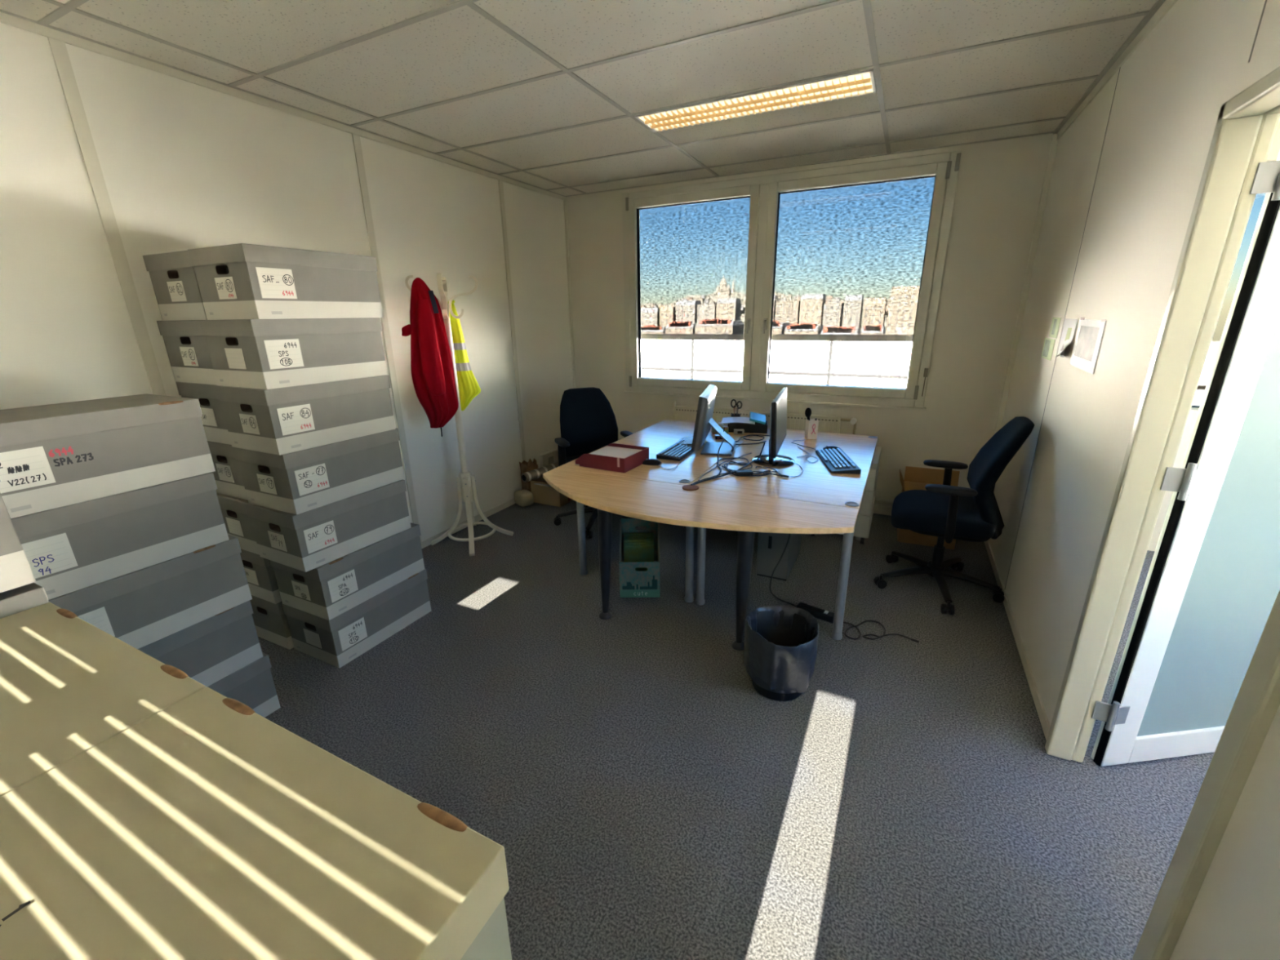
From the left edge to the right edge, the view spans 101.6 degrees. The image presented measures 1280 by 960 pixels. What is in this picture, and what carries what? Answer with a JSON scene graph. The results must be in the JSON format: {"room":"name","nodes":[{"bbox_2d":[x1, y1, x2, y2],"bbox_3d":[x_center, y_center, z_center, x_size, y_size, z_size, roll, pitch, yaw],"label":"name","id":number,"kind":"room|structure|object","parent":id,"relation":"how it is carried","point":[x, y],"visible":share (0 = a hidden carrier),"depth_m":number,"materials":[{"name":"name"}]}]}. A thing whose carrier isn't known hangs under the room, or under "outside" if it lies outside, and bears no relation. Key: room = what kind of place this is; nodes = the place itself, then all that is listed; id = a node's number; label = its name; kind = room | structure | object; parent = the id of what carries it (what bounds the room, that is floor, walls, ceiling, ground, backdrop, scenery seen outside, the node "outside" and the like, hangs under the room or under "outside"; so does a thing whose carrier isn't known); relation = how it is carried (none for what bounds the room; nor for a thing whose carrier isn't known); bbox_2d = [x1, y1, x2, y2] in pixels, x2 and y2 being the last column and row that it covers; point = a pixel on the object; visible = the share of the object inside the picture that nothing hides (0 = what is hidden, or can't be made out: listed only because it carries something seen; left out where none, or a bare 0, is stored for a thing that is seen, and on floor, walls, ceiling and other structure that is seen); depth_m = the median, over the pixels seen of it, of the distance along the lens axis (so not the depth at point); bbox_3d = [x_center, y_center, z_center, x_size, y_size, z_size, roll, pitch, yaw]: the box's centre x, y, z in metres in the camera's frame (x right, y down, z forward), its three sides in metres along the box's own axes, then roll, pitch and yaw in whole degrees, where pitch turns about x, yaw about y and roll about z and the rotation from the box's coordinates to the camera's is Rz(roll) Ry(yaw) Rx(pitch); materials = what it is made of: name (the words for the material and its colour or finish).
{"room":"back office","nodes":[
{"label":"back office","id":0,"kind":"room"},
{"bbox_2d":[0,22,573,541],"bbox_3d":[-2.106,-0.531,2.372,0.120,2.750,6.520,8,19,25],"label":"wall","id":1,"kind":"structure","parent":0,"point":[184,165],"depth_m":2.44,"materials":[{"name":"beige"}]},
{"bbox_2d":[47,37,166,395],"bbox_3d":[-2.100,-0.391,2.276,0.006,2.540,0.044,8,19,25],"label":"trim","id":2,"kind":"structure","parent":1,"relation":"attached to","point":[59,49],"depth_m":2.06,"materials":[{"name":"beige"}]},
{"bbox_2d":[0,11,565,200],"bbox_3d":[-1.780,-1.820,2.534,0.010,0.031,5.000,8,19,25],"label":"trim","id":3,"kind":"structure","parent":1,"relation":"attached to","point":[6,19],"depth_m":2.34,"materials":[{"name":"beige"}]},
{"bbox_2d":[351,133,422,542],"bbox_3d":[-1.569,-0.721,3.297,0.006,2.540,0.044,8,19,25],"label":"trim","id":4,"kind":"structure","parent":1,"relation":"attached to","point":[356,139],"depth_m":3.23,"materials":[{"name":"beige"}]},
{"bbox_2d":[420,497,515,548],"bbox_3d":[-1.750,0.590,3.288,0.008,0.050,4.980,8,19,25],"label":"baseboard","id":5,"kind":"structure","parent":1,"relation":"attached to","point":[425,543],"depth_m":4.16,"materials":[{"name":"beige"}]},
{"bbox_2d":[497,179,525,461],"bbox_3d":[-1.034,-1.053,4.321,0.006,2.540,0.044,8,19,25],"label":"trim","id":6,"kind":"structure","parent":1,"relation":"attached to","point":[500,182],"depth_m":4.23,"materials":[{"name":"beige"}]},
{"bbox_2d":[538,449,556,467],"bbox_3d":[-0.872,-0.202,4.861,0.045,0.136,0.266,8,19,25],"label":"wall socket","id":7,"kind":"object","parent":1,"relation":"attached to","point":[548,458],"visible":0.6,"depth_m":4.85,"materials":[{"name":"beige"}]},
{"bbox_2d":[0,0,1157,195],"bbox_3d":[0.217,-1.542,0.868,5.320,0.380,6.780,8,19,25],"label":"ceiling","id":8,"kind":"structure","parent":0,"point":[457,52],"depth_m":2.22,"materials":[{"name":"tile"}]},
{"bbox_2d":[0,0,1165,196],"bbox_3d":[-0.211,-1.604,1.727,3.565,0.012,5.102,8,19,25],"label":"grid","id":9,"kind":"object","parent":8,"relation":"attached to","point":[72,5],"visible":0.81,"depth_m":2.33,"materials":[{"name":"beige"}]},
{"bbox_2d":[634,68,876,132],"bbox_3d":[0.556,-1.900,2.653,1.170,0.023,0.272,8,19,25],"label":"recessed light","id":10,"kind":"object","parent":8,"relation":"in","point":[862,82],"visible":1,"depth_m":2.61,"materials":[{"name":"white plastic"}]},
{"bbox_2d":[257,499,1214,959],"bbox_3d":[0.243,1.155,1.693,5.320,0.120,6.520,8,19,25],"label":"floor","id":11,"kind":"structure","parent":0,"point":[642,798],"depth_m":1.89,"materials":[{"name":"carpet"}]},
{"bbox_2d":[206,652,280,717],"bbox_3d":[-1.790,0.888,2.000,0.355,0.260,0.556,8,19,25],"label":"box","id":12,"kind":"object","parent":11,"relation":"on","point":[252,685],"visible":0.18,"depth_m":2.09,"materials":[{"name":"beige"}]},
{"bbox_2d":[137,600,262,686],"bbox_3d":[-1.796,0.644,1.908,0.358,0.261,0.556,8,19,25],"label":"box","id":13,"kind":"object","parent":12,"relation":"on","point":[208,651],"visible":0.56,"depth_m":1.94,"materials":[{"name":"beige"}]},
{"bbox_2d":[48,534,252,648],"bbox_3d":[-1.787,0.394,1.836,0.358,0.261,0.556,8,19,25],"label":"box","id":14,"kind":"object","parent":13,"relation":"on","point":[142,607],"visible":0.55,"depth_m":1.78,"materials":[{"name":"beige"}]},
{"bbox_2d":[10,472,229,599],"bbox_3d":[-1.804,0.152,1.743,0.355,0.260,0.556,8,20,26],"label":"box","id":15,"kind":"object","parent":14,"relation":"on","point":[72,548],"visible":0.75,"depth_m":1.66,"materials":[{"name":"beige"}]},
{"bbox_2d":[0,393,215,518],"bbox_3d":[-1.802,-0.101,1.677,0.358,0.261,0.556,8,19,25],"label":"box","id":16,"kind":"object","parent":15,"relation":"on","point":[57,455],"visible":1,"depth_m":1.60,"materials":[{"name":"beige"}]},
{"bbox_2d":[249,595,293,649],"bbox_3d":[-1.771,0.619,2.851,0.355,0.260,0.556,8,19,25],"label":"box","id":17,"kind":"object","parent":11,"relation":"on","point":[270,621],"visible":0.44,"depth_m":2.59,"materials":[{"name":"beige"}]},
{"bbox_2d":[240,549,281,604],"bbox_3d":[-1.778,0.373,2.766,0.355,0.260,0.556,8,19,25],"label":"box","id":18,"kind":"object","parent":17,"relation":"on","point":[260,575],"visible":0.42,"depth_m":2.49,"materials":[{"name":"beige"}]},
{"bbox_2d":[216,493,259,555],"bbox_3d":[-1.785,0.128,2.680,0.355,0.260,0.556,8,20,26],"label":"box","id":19,"kind":"object","parent":18,"relation":"on","point":[237,522],"visible":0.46,"depth_m":2.42,"materials":[{"name":"beige"}]},
{"bbox_2d":[207,440,247,499],"bbox_3d":[-1.782,-0.125,2.615,0.355,0.260,0.556,8,19,25],"label":"box","id":20,"kind":"object","parent":19,"relation":"on","point":[227,474],"visible":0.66,"depth_m":2.37,"materials":[{"name":"beige"}]},
{"bbox_2d":[175,382,231,444],"bbox_3d":[-1.789,-0.370,2.530,0.355,0.260,0.556,8,19,25],"label":"box","id":21,"kind":"object","parent":20,"relation":"on","point":[213,420],"visible":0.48,"depth_m":2.28,"materials":[{"name":"beige"}]},
{"bbox_2d":[156,320,217,385],"bbox_3d":[-1.796,-0.616,2.445,0.355,0.260,0.556,8,20,26],"label":"box","id":22,"kind":"object","parent":21,"relation":"on","point":[185,344],"visible":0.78,"depth_m":2.21,"materials":[{"name":"beige"}]},
{"bbox_2d":[142,249,225,320],"bbox_3d":[-1.793,-0.868,2.380,0.355,0.260,0.556,8,19,25],"label":"box","id":23,"kind":"object","parent":22,"relation":"on","point":[173,277],"visible":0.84,"depth_m":2.14,"materials":[{"name":"beige"}]},
{"bbox_2d":[281,568,431,667],"bbox_3d":[-1.437,0.659,2.707,0.358,0.261,0.556,8,19,25],"label":"box","id":24,"kind":"object","parent":11,"relation":"on","point":[338,641],"visible":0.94,"depth_m":2.53,"materials":[{"name":"beige"}]},
{"bbox_2d":[270,522,424,620],"bbox_3d":[-1.438,0.413,2.622,0.358,0.261,0.556,8,19,25],"label":"box","id":25,"kind":"object","parent":24,"relation":"on","point":[326,591],"visible":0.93,"depth_m":2.45,"materials":[{"name":"beige"}]},
{"bbox_2d":[244,479,410,572],"bbox_3d":[-1.467,0.176,2.514,0.355,0.260,0.556,8,20,26],"label":"box","id":26,"kind":"object","parent":25,"relation":"on","point":[306,541],"visible":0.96,"depth_m":2.34,"materials":[{"name":"beige"}]},
{"bbox_2d":[232,427,404,515],"bbox_3d":[-1.468,-0.075,2.445,0.355,0.260,0.556,8,19,25],"label":"box","id":27,"kind":"object","parent":26,"relation":"on","point":[300,482],"visible":0.94,"depth_m":2.27,"materials":[{"name":"beige"}]},
{"bbox_2d":[214,374,395,455],"bbox_3d":[-1.473,-0.320,2.356,0.355,0.260,0.556,8,20,26],"label":"box","id":28,"kind":"object","parent":27,"relation":"on","point":[279,421],"visible":0.94,"depth_m":2.18,"materials":[{"name":"beige"}]},
{"bbox_2d":[199,317,387,389],"bbox_3d":[-1.476,-0.569,2.283,0.355,0.260,0.556,8,19,25],"label":"box","id":29,"kind":"object","parent":28,"relation":"on","point":[251,353],"visible":0.99,"depth_m":2.10,"materials":[{"name":"beige"}]},
{"bbox_2d":[187,243,383,319],"bbox_3d":[-1.464,-0.822,2.218,0.355,0.260,0.556,7,19,24],"label":"box","id":30,"kind":"object","parent":29,"relation":"on","point":[238,281],"visible":1,"depth_m":2.04,"materials":[{"name":"beige"}]},
{"bbox_2d":[404,273,513,555],"bbox_3d":[-1.232,-0.423,3.546,0.434,1.804,0.434,9,20,28],"label":"coat stand","id":31,"kind":"object","parent":11,"relation":"on","point":[466,484],"visible":0.93,"depth_m":3.63,"materials":[{"name":"beige paint"}]},
{"bbox_2d":[401,277,458,436],"bbox_3d":[-1.298,-0.744,3.259,0.230,0.969,0.243,8,19,25],"label":"jacket","id":32,"kind":"object","parent":31,"relation":"hanging from","point":[432,369],"visible":1,"depth_m":3.18,"materials":[{"name":"red fabric"}]},
{"bbox_2d":[448,300,480,410],"bbox_3d":[-1.215,-0.837,3.555,0.116,0.735,0.188,8,19,25],"label":"safety vest","id":33,"kind":"object","parent":31,"relation":"hanging from","point":[468,386],"visible":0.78,"depth_m":3.58,"materials":[{"name":"yellow"}]},
{"bbox_2d":[514,488,533,506],"bbox_3d":[-1.003,0.155,4.506,0.130,0.121,0.170,-14,22,-36],"label":"bag","id":34,"kind":"object","parent":11,"relation":"on","point":[523,498],"visible":1,"depth_m":4.45,"materials":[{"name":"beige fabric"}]},
{"bbox_2d":[519,457,537,492],"bbox_3d":[-0.972,-0.006,4.616,0.102,0.363,0.179,8,19,25],"label":"paper bag","id":35,"kind":"object","parent":11,"relation":"on","point":[525,466],"visible":0.47,"depth_m":4.55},
{"bbox_2d":[530,476,573,506],"bbox_3d":[-0.733,0.064,4.646,0.302,0.205,0.511,8,19,25],"label":"carton","id":36,"kind":"object","parent":11,"relation":"on","point":[543,492],"visible":0.33,"depth_m":4.50,"materials":[{"name":"brown"}]},
{"bbox_2d":[520,462,558,482],"bbox_3d":[-0.792,-0.093,4.596,0.080,0.093,0.578,13,22,38],"label":"roll","id":37,"kind":"object","parent":36,"relation":"on","point":[528,476],"visible":0.56,"depth_m":4.45,"materials":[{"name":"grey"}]},
{"bbox_2d":[554,386,637,537],"bbox_3d":[-0.348,-0.161,3.997,0.672,1.014,0.652,-8,19,-22],"label":"office chair","id":38,"kind":"object","parent":11,"relation":"on","point":[588,421],"visible":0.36,"depth_m":4.02,"materials":[{"name":"black fabric"}]},
{"bbox_2d":[618,518,659,597],"bbox_3d":[-0.001,0.456,3.101,0.230,0.370,0.301,-1,18,1],"label":"box","id":39,"kind":"object","parent":11,"relation":"on","point":[633,583],"visible":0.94,"depth_m":3.00,"materials":[{"name":"teal"}]},
{"bbox_2d":[623,544,653,571],"bbox_3d":[-0.005,0.505,3.132,0.180,0.251,0.018,-1,18,1],"label":"folder","id":40,"kind":"object","parent":39,"relation":"in","point":[632,553],"visible":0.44,"depth_m":3.10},
{"bbox_2d":[623,535,653,538],"bbox_3d":[-0.005,0.470,3.202,0.180,0.275,0.018,-1,18,1],"label":"folder","id":41,"kind":"object","parent":39,"relation":"in","point":[624,536],"visible":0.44,"depth_m":3.15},
{"bbox_2d":[623,541,653,544],"bbox_3d":[-0.005,0.493,3.155,0.180,0.259,0.018,-1,18,1],"label":"folder","id":42,"kind":"object","parent":39,"relation":"in","point":[626,542],"visible":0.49,"depth_m":3.11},
{"bbox_2d":[557,419,754,602],"bbox_3d":[0.229,0.114,3.560,0.795,0.739,1.536,8,19,25],"label":"desk","id":43,"kind":"object","parent":11,"relation":"on","point":[662,435],"visible":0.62,"depth_m":3.09,"materials":[{"name":"brown wood"}]},
{"bbox_2d":[574,443,648,472],"bbox_3d":[-0.161,-0.136,3.021,0.334,0.082,0.283,9,20,28],"label":"tray","id":44,"kind":"object","parent":43,"relation":"on","point":[588,460],"visible":0.77,"depth_m":2.92,"materials":[{"name":"red"}]},
{"bbox_3d":[-0.137,-0.127,3.011,0.262,0.060,0.243,8,19,25],"label":"paper stack","id":45,"kind":"object","parent":44,"relation":"in","visible":0},
{"bbox_2d":[590,445,642,458],"bbox_3d":[-0.137,-0.158,3.002,0.254,0.002,0.234,8,19,25],"label":"paper sheet","id":46,"kind":"object","parent":45,"relation":"on","point":[613,451],"visible":0.79,"depth_m":3.01,"materials":[{"name":"beige"}]},
{"bbox_2d":[642,458,661,465],"bbox_3d":[0.067,-0.107,3.005,0.104,0.030,0.062,4,18,16],"label":"computer mouse","id":47,"kind":"object","parent":43,"relation":"on","point":[651,461],"visible":1,"depth_m":2.98,"materials":[{"name":"black plastic"}]},
{"bbox_2d":[656,439,704,461],"bbox_3d":[0.261,-0.197,3.276,0.150,0.032,0.455,7,19,24],"label":"keyboard","id":48,"kind":"object","parent":43,"relation":"on","point":[677,451],"visible":0.91,"depth_m":3.17,"materials":[{"name":"black plastic"}]},
{"bbox_2d":[691,384,735,456],"bbox_3d":[0.491,-0.390,3.329,0.250,0.361,0.560,3,18,13],"label":"monitor","id":49,"kind":"object","parent":43,"relation":"on","point":[704,420],"visible":1,"depth_m":3.19,"materials":[{"name":"grey"}]},
{"bbox_2d":[727,420,767,433],"bbox_3d":[0.787,-0.392,3.818,0.280,0.062,0.160,3,18,12],"label":"tray","id":50,"kind":"object","parent":43,"relation":"on","point":[758,428],"visible":0.81,"depth_m":3.74,"materials":[{"name":"black plastic"}]},
{"bbox_2d":[721,417,755,424],"bbox_3d":[0.725,-0.440,3.847,0.240,0.017,0.190,3,18,12],"label":"loose papers","id":51,"kind":"object","parent":50,"relation":"on","point":[726,420],"visible":0.86,"depth_m":3.83,"materials":[{"name":"white paper"}]},
{"bbox_2d":[749,411,765,424],"bbox_3d":[0.862,-0.456,3.829,0.116,0.062,0.165,3,18,11],"label":"notebook","id":52,"kind":"object","parent":51,"relation":"on","point":[756,417],"visible":1,"depth_m":3.81,"materials":[{"name":"blue paper"}]},
{"bbox_2d":[542,467,858,650],"bbox_3d":[0.147,0.436,2.543,1.598,0.741,0.464,8,19,25],"label":"extension","id":53,"kind":"object","parent":11,"relation":"on","point":[748,514],"depth_m":2.40,"materials":[{"name":"brown wood"}]},
{"bbox_2d":[755,532,801,581],"bbox_3d":[0.896,0.356,3.326,0.190,0.400,0.435,8,19,25],"label":"computer tower","id":54,"kind":"object","parent":11,"relation":"on","point":[771,546],"visible":0.59,"depth_m":3.16,"materials":[{"name":"grey"}]},
{"bbox_2d":[743,605,818,701],"bbox_3d":[0.599,0.745,2.239,0.306,0.322,0.304,8,19,25],"label":"waste bin","id":55,"kind":"object","parent":11,"relation":"on","point":[781,642],"visible":1,"depth_m":2.17,"materials":[{"name":"black plastic"}]},
{"bbox_2d":[689,427,878,639],"bbox_3d":[0.946,0.212,3.217,0.799,0.739,1.536,8,19,25],"label":"desk","id":56,"kind":"object","parent":11,"relation":"on","point":[816,483],"visible":0.74,"depth_m":2.75,"materials":[{"name":"brown wood"}]},
{"bbox_2d":[690,442,765,485],"bbox_3d":[0.494,-0.093,2.809,0.044,0.106,0.663,15,24,41],"label":"cable","id":57,"kind":"object","parent":56,"relation":"on","point":[697,482],"visible":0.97,"depth_m":2.78,"materials":[{"name":"black plastic"}]},
{"bbox_2d":[716,457,771,476],"bbox_3d":[0.562,-0.075,2.911,0.223,0.010,0.372,-6,18,-17],"label":"cable","id":58,"kind":"object","parent":56,"relation":"on","point":[728,470],"visible":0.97,"depth_m":2.84,"materials":[{"name":"black plastic"}]},
{"bbox_2d":[751,386,795,466],"bbox_3d":[0.769,-0.294,2.967,0.240,0.390,0.582,8,19,25],"label":"monitor","id":59,"kind":"object","parent":56,"relation":"on","point":[778,408],"visible":1,"depth_m":2.91,"materials":[{"name":"black plastic"}]},
{"bbox_2d":[769,533,796,607],"bbox_3d":[0.823,0.345,2.862,0.076,0.700,0.212,-14,22,-35],"label":"cable","id":60,"kind":"object","parent":56,"relation":"hanging from","point":[789,533],"visible":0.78,"depth_m":2.95,"materials":[{"name":"black plastic"}]},
{"bbox_2d":[804,418,818,439],"bbox_3d":[1.165,-0.346,3.547,0.064,0.128,0.066,-1,18,-1],"label":"pot","id":61,"kind":"object","parent":56,"relation":"on","point":[811,425],"visible":1,"depth_m":3.52,"materials":[{"name":"white paper"}]},
{"bbox_2d":[815,448,861,474],"bbox_3d":[1.122,-0.116,2.982,0.150,0.032,0.455,1,18,7],"label":"keyboard","id":62,"kind":"object","parent":56,"relation":"on","point":[836,460],"visible":1,"depth_m":2.92,"materials":[{"name":"black plastic"}]},
{"bbox_2d":[811,446,881,544],"bbox_3d":[1.490,0.089,3.809,0.406,0.599,0.537,8,19,25],"label":"drawer pedestal","id":63,"kind":"object","parent":56,"relation":"attached to","point":[862,528],"visible":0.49,"depth_m":3.54,"materials":[{"name":"grey"}]},
{"bbox_2d":[796,602,834,623],"bbox_3d":[0.944,0.709,2.802,0.200,0.043,0.050,13,22,37],"label":"power strip","id":64,"kind":"object","parent":11,"relation":"on","point":[818,613],"visible":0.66,"depth_m":2.78,"materials":[{"name":"black plastic"}]},
{"bbox_2d":[843,620,919,643],"bbox_3d":[1.192,0.764,2.666,0.382,0.011,0.185,1,18,6],"label":"cable","id":65,"kind":"object","parent":11,"relation":"on","point":[879,623],"visible":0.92,"depth_m":2.62,"materials":[{"name":"black plastic"}]},
{"bbox_2d":[897,466,959,549],"bbox_3d":[2.028,0.185,3.704,0.387,0.467,0.332,7,19,23],"label":"cardboard box","id":66,"kind":"object","parent":11,"relation":"on","point":[915,477],"visible":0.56,"depth_m":3.72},
{"bbox_2d":[873,416,1034,614],"bbox_3d":[1.740,0.146,2.931,0.663,1.014,0.666,8,19,25],"label":"office chair","id":67,"kind":"object","parent":11,"relation":"on","point":[947,512],"visible":1,"depth_m":2.81,"materials":[{"name":"black fabric"}]},
{"bbox_3d":[-1.453,1.121,1.250,0.556,0.260,0.355,8,19,25],"label":"box","id":68,"kind":"object","parent":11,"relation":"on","visible":0},
{"bbox_3d":[-1.457,0.862,1.168,0.556,0.259,0.355,8,19,25],"label":"box","id":69,"kind":"object","parent":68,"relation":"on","visible":0},
{"bbox_3d":[-1.461,0.602,1.086,0.556,0.259,0.355,8,19,25],"label":"box","id":70,"kind":"object","parent":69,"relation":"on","visible":0},
{"bbox_2d":[0,582,48,618],"bbox_3d":[-1.465,0.343,1.004,0.556,0.260,0.355,8,19,25],"label":"box","id":71,"kind":"object","parent":70,"relation":"on","point":[16,600],"visible":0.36,"depth_m":0.98,"materials":[{"name":"beige"}]},
{"bbox_2d":[0,480,35,592],"bbox_3d":[-1.468,0.083,0.923,0.556,0.261,0.358,8,19,25],"label":"box","id":72,"kind":"object","parent":71,"relation":"on","point":[15,571],"visible":1,"depth_m":0.96,"materials":[{"name":"beige"}]},
{"bbox_3d":[-0.952,1.188,1.012,0.556,0.261,0.358,8,19,25],"label":"box","id":73,"kind":"object","parent":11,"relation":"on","visible":0},
{"bbox_3d":[-0.955,0.939,0.933,0.556,0.261,0.358,8,19,25],"label":"box","id":74,"kind":"object","parent":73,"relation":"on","visible":0},
{"bbox_3d":[-0.959,0.689,0.854,0.556,0.261,0.358,8,19,25],"label":"box","id":75,"kind":"object","parent":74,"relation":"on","visible":0},
{"bbox_2d":[0,602,206,796],"bbox_3d":[-0.963,0.440,0.775,0.556,0.261,0.358,8,19,25],"label":"base cabinet","id":76,"kind":"object","parent":75,"relation":"on","point":[68,686],"visible":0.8,"depth_m":0.76,"materials":[{"name":"grey"}]},
{"bbox_3d":[-0.451,1.256,0.773,0.556,0.261,0.358,8,19,25],"label":"box","id":77,"kind":"object","parent":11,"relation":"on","visible":0},
{"bbox_3d":[-0.455,1.007,0.694,0.556,0.261,0.358,8,19,25],"label":"box","id":78,"kind":"object","parent":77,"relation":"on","visible":0},
{"bbox_3d":[-0.459,0.757,0.615,0.556,0.261,0.358,8,19,25],"label":"box","id":79,"kind":"object","parent":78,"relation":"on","visible":0},
{"bbox_2d":[0,687,511,959],"bbox_3d":[-0.462,0.508,0.536,0.556,0.261,0.358,8,19,25],"label":"box","id":80,"kind":"object","parent":79,"relation":"on","point":[206,828],"visible":1,"depth_m":0.52,"materials":[{"name":"grey"}]},
{"bbox_2d":[639,177,934,342],"bbox_3d":[1.025,-1.716,4.174,2.408,1.165,0.020,8,19,25],"label":"outdoor view","id":81,"kind":"object","parent":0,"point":[850,260],"visible":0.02,"depth_m":4.07,"materials":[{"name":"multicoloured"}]},
{"bbox_2d":[565,118,1279,551],"bbox_3d":[1.720,-1.103,4.005,5.200,2.750,0.220,8,19,25],"label":"wall","id":82,"kind":"structure","parent":0,"point":[1000,183],"depth_m":3.74,"materials":[{"name":"beige"}]},
{"bbox_2d":[563,198,576,388],"bbox_3d":[-0.652,-1.291,5.039,0.020,2.550,0.020,8,19,25],"label":"trim","id":83,"kind":"structure","parent":82,"relation":"attached to","point":[565,199],"depth_m":4.88,"materials":[{"name":"beige"}]},
{"bbox_2d":[672,400,856,434],"bbox_3d":[0.997,-0.301,4.445,1.535,0.665,0.136,8,20,27],"label":"radiator","id":84,"kind":"object","parent":82,"relation":"attached to","point":[827,424],"visible":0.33,"depth_m":4.23,"materials":[{"name":"beige"}]},
{"bbox_2d":[675,408,837,421],"bbox_3d":[0.928,-0.542,4.347,1.355,0.008,0.001,8,19,25],"label":"grille","id":85,"kind":"object","parent":84,"relation":"attached to","point":[720,412],"depth_m":4.32,"materials":[{"name":"grey"}]},
{"bbox_2d":[622,150,961,410],"bbox_3d":[0.971,-1.466,4.131,2.510,1.675,0.169,8,19,25],"label":"window","id":86,"kind":"structure","parent":82,"relation":"in","point":[764,192],"depth_m":4.01,"materials":[{"name":"beige plastic"}]},
{"bbox_2d":[873,504,892,515],"bbox_3d":[0.955,0.104,4.658,3.565,0.075,0.014,8,19,25],"label":"baseboard","id":87,"kind":"structure","parent":82,"relation":"attached to","point":[880,509],"depth_m":4.18,"materials":[{"name":"beige"}]},
{"bbox_2d":[994,133,1058,434],"bbox_3d":[2.518,-0.857,3.523,0.030,2.550,0.028,8,19,25],"label":"trim","id":88,"kind":"structure","parent":82,"relation":"attached to","point":[1054,144],"depth_m":3.37,"materials":[{"name":"beige"}]},
{"bbox_2d":[1191,193,1266,408],"bbox_3d":[3.257,-1.129,3.187,1.515,1.350,0.006,8,19,25],"label":"window","id":89,"kind":"structure","parent":82,"relation":"in","point":[1260,197],"depth_m":3.08,"materials":[{"name":"clear glass"}]},
{"bbox_2d":[988,0,1279,959],"bbox_3d":[1.194,-0.094,0.839,0.080,2.750,6.200,8,19,25],"label":"wall","id":90,"kind":"structure","parent":0,"point":[1171,92],"depth_m":1.88,"materials":[{"name":"beige"}]},
{"bbox_2d":[984,540,1050,740],"bbox_3d":[2.022,0.660,2.893,0.008,0.050,2.321,8,19,25],"label":"baseboard","id":91,"kind":"structure","parent":90,"relation":"attached to","point":[1041,711],"depth_m":2.42,"materials":[{"name":"beige"}]},
{"bbox_2d":[1040,337,1055,360],"bbox_3d":[2.127,-0.685,2.725,0.002,0.103,0.230,8,19,25],"label":"note","id":92,"kind":"object","parent":90,"relation":"attached to","point":[1048,345],"visible":1,"depth_m":2.71,"materials":[{"name":"green"}]},
{"bbox_2d":[1048,317,1061,337],"bbox_3d":[2.104,-0.773,2.650,0.002,0.098,0.170,8,19,25],"label":"note","id":93,"kind":"object","parent":90,"relation":"attached to","point":[1055,322],"visible":1,"depth_m":2.64,"materials":[{"name":"green"}]},
{"bbox_2d":[1004,66,1120,588],"bbox_3d":[2.040,-0.536,2.579,0.002,2.520,0.005,8,19,25],"label":"trim","id":94,"kind":"structure","parent":90,"relation":"attached to","point":[1120,67],"depth_m":2.49,"materials":[{"name":"grey"}]},
{"bbox_2d":[1055,318,1077,357],"bbox_3d":[1.958,-0.660,2.431,0.045,0.172,0.225,8,19,25],"label":"sheet","id":95,"kind":"object","parent":90,"relation":"attached to","point":[1069,325],"visible":1,"depth_m":2.41,"materials":[{"name":"grey"}]},
{"bbox_2d":[1064,328,1071,341],"bbox_3d":[1.967,-0.666,2.398,0.001,0.064,0.080,8,19,25],"label":"picture","id":96,"kind":"object","parent":95,"relation":"attached to","point":[1069,330],"depth_m":2.40},
{"bbox_2d":[1070,317,1106,373],"bbox_3d":[1.832,-0.558,2.143,0.002,0.206,0.355,8,19,25],"label":"print","id":97,"kind":"object","parent":90,"relation":"attached to","point":[1090,332],"visible":1,"depth_m":2.12,"materials":[{"name":"grey"}]},
{"bbox_2d":[1074,325,1099,361],"bbox_3d":[1.835,-0.565,2.148,0.001,0.130,0.260,8,19,25],"label":"picture","id":98,"kind":"object","parent":97,"relation":"attached to","point":[1086,340],"depth_m":2.14},
{"bbox_2d":[1056,0,1177,139],"bbox_3d":[1.838,-1.646,1.849,0.010,0.042,3.050,8,19,25],"label":"trim","id":99,"kind":"structure","parent":90,"relation":"attached to","point":[1167,5],"depth_m":2.16,"materials":[{"name":"beige"}]},
{"bbox_2d":[1044,66,1279,959],"bbox_3d":[1.645,0.084,1.425,1.541,2.045,0.535,-12,21,-32],"label":"door frame","id":100,"kind":"structure","parent":90,"relation":"in","point":[1198,673],"depth_m":1.54,"materials":[{"name":"beige"}]},
{"bbox_2d":[1247,0,1266,62],"bbox_3d":[1.478,-1.206,1.210,0.002,0.400,0.005,8,19,25],"label":"trim","id":101,"kind":"structure","parent":90,"relation":"attached to","point":[1265,2],"depth_m":1.25,"materials":[{"name":"grey"}]},
{"bbox_3d":[0.834,-0.538,8.393,40.000,0.250,6.000,8,19,25],"label":"floor","id":102,"kind":"structure","parent":0,"visible":0},
{"bbox_2d":[640,339,911,387],"bbox_3d":[2.089,-2.122,10.569,40.000,1.420,0.300,8,19,25],"label":"wall","id":103,"kind":"structure","parent":102,"relation":"on","point":[869,357],"depth_m":9.90,"materials":[{"name":"white"}]},
{"bbox_2d":[641,340,907,384],"bbox_3d":[2.016,-2.071,10.430,40.000,1.410,0.030,8,19,25],"label":"trim","id":104,"kind":"structure","parent":103,"relation":"attached to","point":[828,374],"depth_m":9.90,"materials":[{"name":"white"}]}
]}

